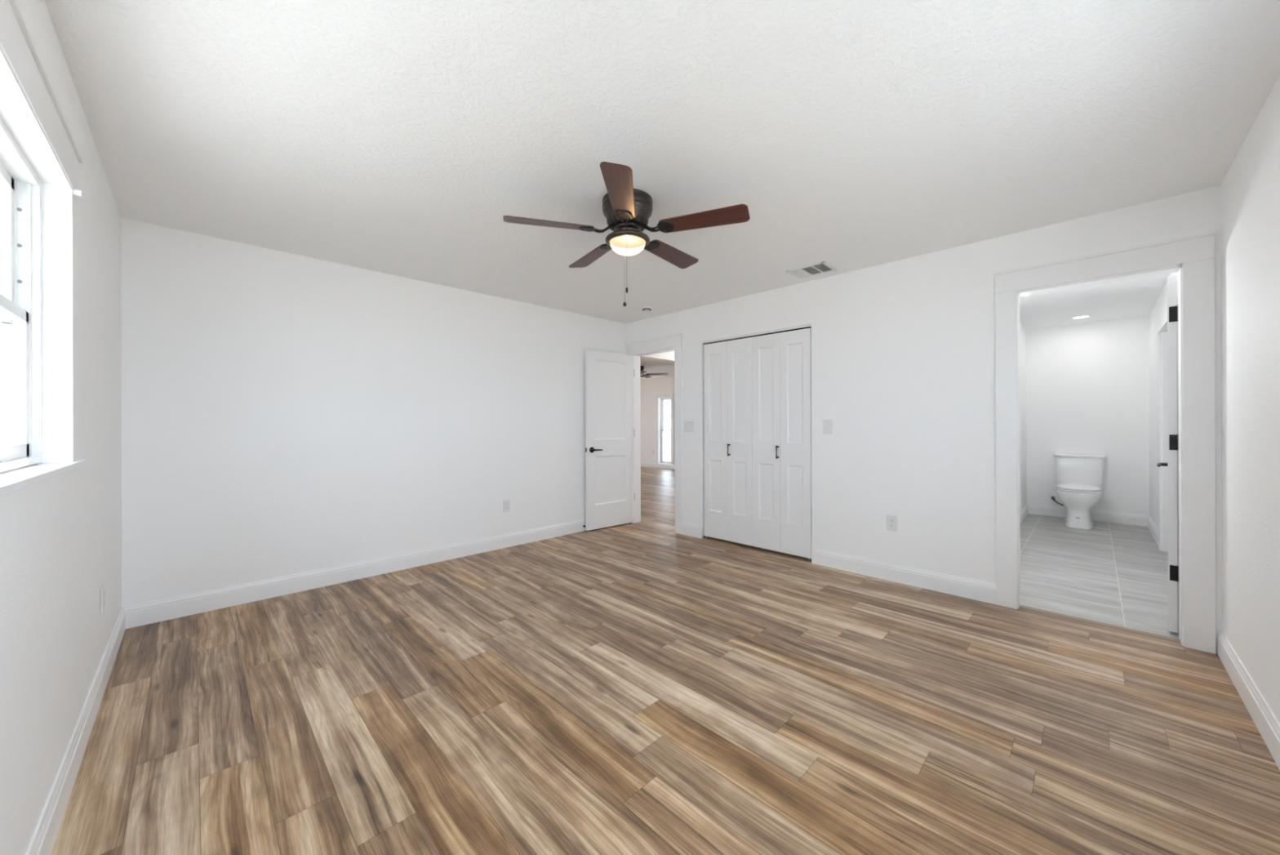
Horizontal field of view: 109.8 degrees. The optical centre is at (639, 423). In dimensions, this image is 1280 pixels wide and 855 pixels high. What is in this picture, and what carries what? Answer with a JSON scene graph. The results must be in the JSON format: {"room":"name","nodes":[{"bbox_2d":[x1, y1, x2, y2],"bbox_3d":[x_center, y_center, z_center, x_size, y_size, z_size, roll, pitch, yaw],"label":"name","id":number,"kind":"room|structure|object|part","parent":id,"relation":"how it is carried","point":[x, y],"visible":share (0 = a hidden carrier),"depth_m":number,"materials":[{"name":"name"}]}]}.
{"room":"empty bedroom","nodes":[
{"label":"empty bedroom","id":0,"kind":"room"},
{"bbox_2d":[0,0,122,854],"bbox_3d":[-1.574,-0.005,0.972,0.260,2.440,4.773,0,0,-45],"label":"wall","id":1,"kind":"structure","parent":0,"point":[60,535],"depth_m":1.54,"materials":[{"name":"white paint"}]},
{"bbox_2d":[0,0,84,496],"bbox_3d":[-1.465,-0.417,0.918,0.220,1.145,1.976,0,0,-45],"label":"window","id":2,"kind":"structure","parent":1,"relation":"in","point":[37,368],"depth_m":1.49,"materials":[{"name":"white plastic"}]},
{"bbox_3d":[-1.803,-0.568,1.203,0.026,0.477,0.792,0,0,-45],"label":"sash","id":3,"kind":"part","parent":2,"relation":"part of","materials":[{"name":"white plastic"}]},
{"bbox_3d":[-1.782,-0.132,1.223,0.026,0.483,0.792,0,0,-45],"label":"sash","id":4,"kind":"part","parent":2,"relation":"part of","materials":[{"name":"white plastic"}]},
{"bbox_3d":[-1.788,-0.351,1.217,0.085,0.966,0.856,0,0,-45],"label":"frame","id":5,"kind":"part","parent":2,"relation":"part of","materials":[{"name":"white plastic"}]},
{"bbox_3d":[-1.466,0.145,0.916,0.214,0.020,1.976,0,0,-45],"label":"sill","id":6,"kind":"part","parent":2,"relation":"part of","materials":[{"name":"white paint"}]},
{"bbox_2d":[25,606,125,854],"bbox_3d":[-1.473,1.150,1.069,0.014,0.130,4.533,0,0,-45],"label":"baseboard","id":7,"kind":"structure","parent":1,"relation":"attached to","point":[42,841],"depth_m":1.53,"materials":[{"name":"white paint"}]},
{"bbox_2d":[100,584,105,613],"bbox_3d":[-2.477,0.808,2.076,0.009,0.115,0.072,0,0,-45],"label":"electrical outlet","id":8,"kind":"object","parent":1,"relation":"attached to","point":[102,588],"visible":1,"depth_m":2.05,"materials":[{"name":"white plastic"}]},
{"bbox_2d":[120,217,626,606],"bbox_3d":[-1.625,-0.005,4.199,4.215,2.440,0.120,0,0,-45],"label":"wall","id":9,"kind":"structure","parent":0,"point":[283,414],"depth_m":3.37,"materials":[{"name":"white paint"}]},
{"bbox_2d":[123,518,586,628],"bbox_3d":[-1.615,1.150,4.112,4.100,0.130,0.014,0,0,-45],"label":"baseboard","id":10,"kind":"structure","parent":9,"relation":"attached to","point":[144,613],"depth_m":3.35,"materials":[{"name":"white paint"}]},
{"bbox_2d":[503,499,510,511],"bbox_3d":[-1.307,0.809,4.421,0.072,0.115,0.009,0,0,-45],"label":"electrical outlet","id":11,"kind":"object","parent":9,"relation":"attached to","point":[507,502],"visible":1,"depth_m":4.42,"materials":[{"name":"white plastic"}]},
{"bbox_2d":[640,351,674,362],"bbox_3d":[2.094,-0.017,7.103,5.155,2.440,1.240,0,0,-45],"label":"wall","id":12,"kind":"structure","parent":0,"point":[666,356],"depth_m":6.05,"materials":[{"name":"white paint"}]},
{"bbox_2d":[640,376,675,464],"bbox_3d":[1.267,-0.016,11.524,0.140,2.440,6.200,0,0,-45],"label":"wall","id":13,"kind":"structure","parent":0,"point":[650,388],"depth_m":12.39,"materials":[{"name":"white paint"}]},
{"bbox_2d":[640,462,675,469],"bbox_3d":[1.258,1.139,11.427,0.014,0.130,6.080,0,0,-45],"label":"baseboard","id":14,"kind":"structure","parent":13,"relation":"attached to","point":[669,466],"depth_m":12.18,"materials":[{"name":"white paint"}]},
{"bbox_2d":[656,392,673,464],"bbox_3d":[0.707,0.140,12.066,0.141,1.870,0.620,0,0,-45],"label":"window","id":15,"kind":"structure","parent":13,"relation":"in","point":[662,397],"depth_m":12.18,"materials":[{"name":"white plastic"}]},
{"bbox_3d":[0.727,0.190,12.086,0.085,1.770,0.440,0,0,-45],"label":"frame","id":16,"kind":"part","parent":15,"relation":"part of","materials":[{"name":"white plastic"}]},
{"bbox_3d":[0.723,0.611,12.081,0.026,0.885,0.376,0,0,-45],"label":"sash","id":17,"kind":"part","parent":15,"relation":"part of","materials":[{"name":"white plastic"}]},
{"bbox_3d":[0.740,-0.227,12.100,0.026,0.879,0.376,0,0,-45],"label":"sash","id":18,"kind":"part","parent":15,"relation":"part of","materials":[{"name":"white plastic"}]},
{"bbox_2d":[44,0,1279,379],"bbox_3d":[-0.174,-1.290,6.207,9.630,0.120,11.720,0,0,-45],"label":"ceiling","id":19,"kind":"structure","parent":0,"point":[393,137],"depth_m":1.86,"materials":[{"name":"white paint"}]},
{"bbox_2d":[502,161,750,306],"bbox_3d":[-0.071,-0.951,2.431,1.272,0.557,1.212,0,0,3],"label":"ceiling fan","id":20,"kind":"object","parent":19,"relation":"hanging from","point":[627,210],"visible":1,"depth_m":2.38,"materials":[{"name":"brown wood"}]},
{"bbox_3d":[-0.476,-1.050,2.369,0.465,0.006,0.136,0,12,-15],"label":"fan blade","id":21,"kind":"part","parent":20,"relation":"part of","materials":[{"name":"brown wood"}]},
{"bbox_3d":[-0.300,-1.051,2.833,0.136,0.006,0.465,-14,8,-32],"label":"fan blade","id":22,"kind":"part","parent":20,"relation":"part of","materials":[{"name":"brown wood"}]},
{"bbox_3d":[-0.089,-1.051,2.058,0.136,0.006,0.465,12,1,3],"label":"fan blade","id":23,"kind":"part","parent":20,"relation":"part of","materials":[{"name":"brown wood"}]},
{"bbox_3d":[-0.068,-0.969,2.480,0.198,0.065,0.198,0,0,3],"label":"lamp shade","id":24,"kind":"part","parent":20,"relation":"part of","materials":[{"name":"white glass"}]},
{"bbox_3d":[0.196,-1.052,2.809,0.136,0.006,0.465,-15,-9,38],"label":"fan blade","id":25,"kind":"part","parent":20,"relation":"part of","materials":[{"name":"brown wood"}]},
{"bbox_3d":[0.327,-1.053,2.330,0.465,0.006,0.136,0,-12,21],"label":"fan blade","id":26,"kind":"part","parent":20,"relation":"part of","materials":[{"name":"brown wood"}]},
{"bbox_2d":[640,305,652,311],"bbox_3d":[0.072,-1.211,4.753,0.122,0.038,0.122,0,0,-45],"label":"smoke detector","id":27,"kind":"object","parent":19,"relation":"attached to","point":[645,308],"visible":1,"depth_m":4.71,"materials":[{"name":"white plastic"}]},
{"bbox_2d":[640,365,667,379],"bbox_3d":[-0.030,-0.953,9.741,1.272,0.557,1.212,0,0,25],"label":"ceiling fan","id":28,"kind":"object","parent":19,"relation":"hanging from","point":[642,367],"visible":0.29,"depth_m":9.64,"materials":[{"name":"brown wood"}]},
{"bbox_3d":[0.368,-1.055,9.643,0.465,0.006,0.136,0,-12,7],"label":"fan blade","id":29,"kind":"part","parent":28,"relation":"part of","materials":[{"name":"brown wood"}]},
{"bbox_2d":[786,261,837,279],"bbox_3d":[1.381,-1.229,3.624,0.260,0.010,0.310,0,0,-45],"label":"ceiling vent","id":30,"kind":"object","parent":19,"relation":"in","point":[820,268],"visible":1,"depth_m":3.62,"materials":[{"name":"white plastic"}]},
{"bbox_2d":[1070,315,1091,319],"bbox_3d":[5.162,-1.244,5.269,0.180,0.005,0.180,0,0,-45],"label":"recessed light","id":31,"kind":"object","parent":19,"relation":"in","point":[1082,316],"visible":1,"depth_m":5.26,"materials":[{"name":"white plastic"}]},
{"bbox_2d":[1073,315,1088,318],"bbox_3d":[5.162,-1.244,5.269,0.134,0.004,0.134,0,0,4],"label":"diffuser","id":32,"kind":"object","parent":31,"relation":"attached to","point":[1077,317],"depth_m":5.27,"materials":[{"name":"white"}]},
{"bbox_2d":[50,466,1279,854],"bbox_3d":[-0.364,1.210,6.517,9.274,0.001,10.763,0,0,-45],"label":"floor","id":33,"kind":"structure","parent":0,"point":[644,686],"depth_m":1.80,"materials":[{"name":"brown wood"}]},
{"bbox_2d":[1019,604,1180,643],"bbox_3d":[2.738,1.199,2.722,0.060,0.006,0.676,0,0,-45],"label":"threshold","id":34,"kind":"object","parent":33,"relation":"on","point":[1091,621],"visible":1,"depth_m":2.68,"materials":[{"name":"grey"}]},
{"bbox_2d":[626,185,1221,653],"bbox_3d":[1.511,-0.015,3.950,0.115,2.440,4.653,0,0,-45],"label":"wall","id":35,"kind":"structure","parent":0,"point":[903,351],"depth_m":3.36,"materials":[{"name":"white paint"}]},
{"bbox_2d":[585,349,635,530],"bbox_3d":[-0.326,0.184,5.248,0.698,2.028,0.096,0,0,-41],"label":"door","id":36,"kind":"structure","parent":35,"relation":"in","point":[608,375],"depth_m":5.23,"materials":[{"name":"white paint"}]},
{"bbox_3d":[-0.491,0.297,5.083,0.152,0.066,0.060,0,0,-41],"label":"handle","id":37,"kind":"part","parent":36,"relation":"part of","materials":[{"name":"black metal"}]},
{"bbox_2d":[625,333,683,533],"bbox_3d":[0.187,0.113,5.263,0.145,2.192,0.882,0,0,-45],"label":"door frame","id":38,"kind":"structure","parent":35,"relation":"attached to","point":[674,341],"depth_m":5.24,"materials":[{"name":"white paint"}]},
{"bbox_2d":[684,420,693,431],"bbox_3d":[0.522,0.032,4.854,0.012,0.120,0.124,0,0,-45],"label":"light switch","id":39,"kind":"object","parent":35,"relation":"attached to","point":[688,424],"visible":1,"depth_m":4.85,"materials":[{"name":"white plastic"}]},
{"bbox_2d":[702,324,811,562],"bbox_3d":[1.078,0.173,4.325,0.072,2.067,1.179,0,0,-45],"label":"door","id":40,"kind":"structure","parent":35,"relation":"in","point":[757,386],"depth_m":4.26,"materials":[{"name":"white paint"}]},
{"bbox_3d":[1.255,0.261,4.120,0.034,0.125,0.018,0,0,-45],"label":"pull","id":41,"kind":"part","parent":40,"relation":"part of","materials":[{"name":"black metal"}]},
{"bbox_2d":[822,419,832,433],"bbox_3d":[1.578,0.027,3.791,0.012,0.120,0.078,0,0,-45],"label":"light switch","id":42,"kind":"object","parent":35,"relation":"attached to","point":[827,424],"visible":1,"depth_m":3.79,"materials":[{"name":"white plastic"}]},
{"bbox_2d":[682,522,995,604],"bbox_3d":[1.419,1.141,3.955,0.014,0.130,2.702,0,0,-45],"label":"baseboard","id":43,"kind":"structure","parent":35,"relation":"attached to","point":[978,590],"depth_m":3.39,"materials":[{"name":"white paint"}]},
{"bbox_2d":[886,514,897,530],"bbox_3d":[1.928,0.760,3.444,0.009,0.115,0.072,0,0,-45],"label":"electrical outlet","id":44,"kind":"object","parent":35,"relation":"attached to","point":[891,520],"visible":1,"depth_m":3.44,"materials":[{"name":"white plastic"}]},
{"bbox_2d":[995,231,1215,653],"bbox_3d":[2.722,0.102,2.709,0.145,2.200,0.906,0,0,-45],"label":"door frame","id":45,"kind":"structure","parent":35,"relation":"attached to","point":[1195,253],"depth_m":2.44,"materials":[{"name":"white paint"}]},
{"bbox_2d":[1019,320,1026,511],"bbox_3d":[3.694,-0.021,4.633,3.945,2.440,0.120,0,0,-45],"label":"wall","id":46,"kind":"structure","parent":0,"point":[1023,411],"depth_m":5.69,"materials":[{"name":"white paint"}]},
{"bbox_2d":[1026,315,1149,515],"bbox_3d":[5.559,-0.027,5.639,0.120,2.440,1.320,0,0,-45],"label":"wall","id":47,"kind":"structure","parent":0,"point":[1087,384],"depth_m":5.53,"materials":[{"name":"white paint"}]},
{"bbox_2d":[1050,495,1063,505],"bbox_3d":[5.279,0.976,5.710,0.072,0.100,0.214,0,0,20],"label":"shutoff valve","id":48,"kind":"object","parent":47,"relation":"attached to","point":[1052,497],"visible":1,"depth_m":5.73,"materials":[{"name":"silver metal"}]},
{"bbox_2d":[1020,513,1178,638],"bbox_3d":[4.376,1.222,3.982,4.100,0.050,1.960,0,0,-45],"label":"floor","id":49,"kind":"structure","parent":0,"point":[1113,573],"depth_m":3.61,"materials":[{"name":"grey tile"}]},
{"bbox_2d":[1053,453,1106,529],"bbox_3d":[5.217,0.783,5.353,0.744,0.821,0.458,0,0,-45],"label":"toilet","id":50,"kind":"object","parent":49,"relation":"on","point":[1079,477],"visible":1,"depth_m":5.34,"materials":[{"name":"white ceramic"}]},
{"bbox_3d":[5.151,0.745,5.289,0.546,0.029,0.382,0,0,-45],"label":"lid","id":51,"kind":"part","parent":50,"relation":"part of","materials":[{"name":"white plastic"}]},
{"bbox_3d":[5.150,0.770,5.287,0.552,0.020,0.386,0,0,-45],"label":"seat","id":52,"kind":"part","parent":50,"relation":"part of","materials":[{"name":"white plastic"}]},
{"bbox_3d":[5.402,0.599,5.538,0.208,0.363,0.432,0,0,-45],"label":"tank","id":53,"kind":"part","parent":50,"relation":"part of","materials":[{"name":"white ceramic"}]},
{"bbox_3d":[5.400,0.397,5.536,0.225,0.039,0.458,0,0,-45],"label":"tank lid","id":54,"kind":"part","parent":50,"relation":"part of","materials":[{"name":"white ceramic"}]},
{"bbox_2d":[1148,75,1279,723],"bbox_3d":[3.049,-0.019,2.292,8.160,2.440,0.133,0,0,-45],"label":"wall","id":55,"kind":"structure","parent":0,"point":[1250,189],"depth_m":1.89,"materials":[{"name":"white paint"}]},
{"bbox_2d":[1020,503,1158,546],"bbox_3d":[4.120,1.132,4.207,3.945,0.130,1.080,0,0,-45],"label":"baseboard","id":56,"kind":"structure","parent":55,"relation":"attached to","point":[1048,510],"depth_m":5.45,"materials":[{"name":"white paint"}]},
{"bbox_2d":[1156,304,1168,551],"bbox_3d":[4.660,0.101,3.919,1.010,2.190,0.137,0,0,-45],"label":"door frame","id":57,"kind":"structure","parent":55,"relation":"attached to","point":[1162,322],"depth_m":4.21,"materials":[{"name":"white paint"}]},
{"bbox_2d":[1156,275,1178,632],"bbox_3d":[3.285,0.173,2.800,0.703,2.030,0.099,0,0,-40],"label":"door","id":58,"kind":"structure","parent":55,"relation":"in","point":[1172,464],"depth_m":2.57,"materials":[{"name":"white paint"}]},
{"bbox_3d":[3.461,0.273,2.975,0.152,0.066,0.060,0,0,-39],"label":"handle","id":59,"kind":"part","parent":58,"relation":"part of","materials":[{"name":"black metal"}]},
{"bbox_2d":[1217,630,1279,769],"bbox_3d":[1.562,1.141,0.898,4.080,0.130,0.014,0,0,-45],"label":"baseboard","id":60,"kind":"structure","parent":55,"relation":"attached to","point":[1268,725],"depth_m":1.84,"materials":[{"name":"white paint"}]},
{"label":"outside","id":61,"kind":"structure","parent":0,"visible":0},
{"bbox_2d":[662,435,671,461],"bbox_3d":[-0.151,1.659,9.097,65.000,0.300,65.000,0,0,-45],"label":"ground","id":62,"kind":"structure","parent":61,"point":[666,439],"depth_m":26.77,"materials":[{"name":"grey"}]}
]}

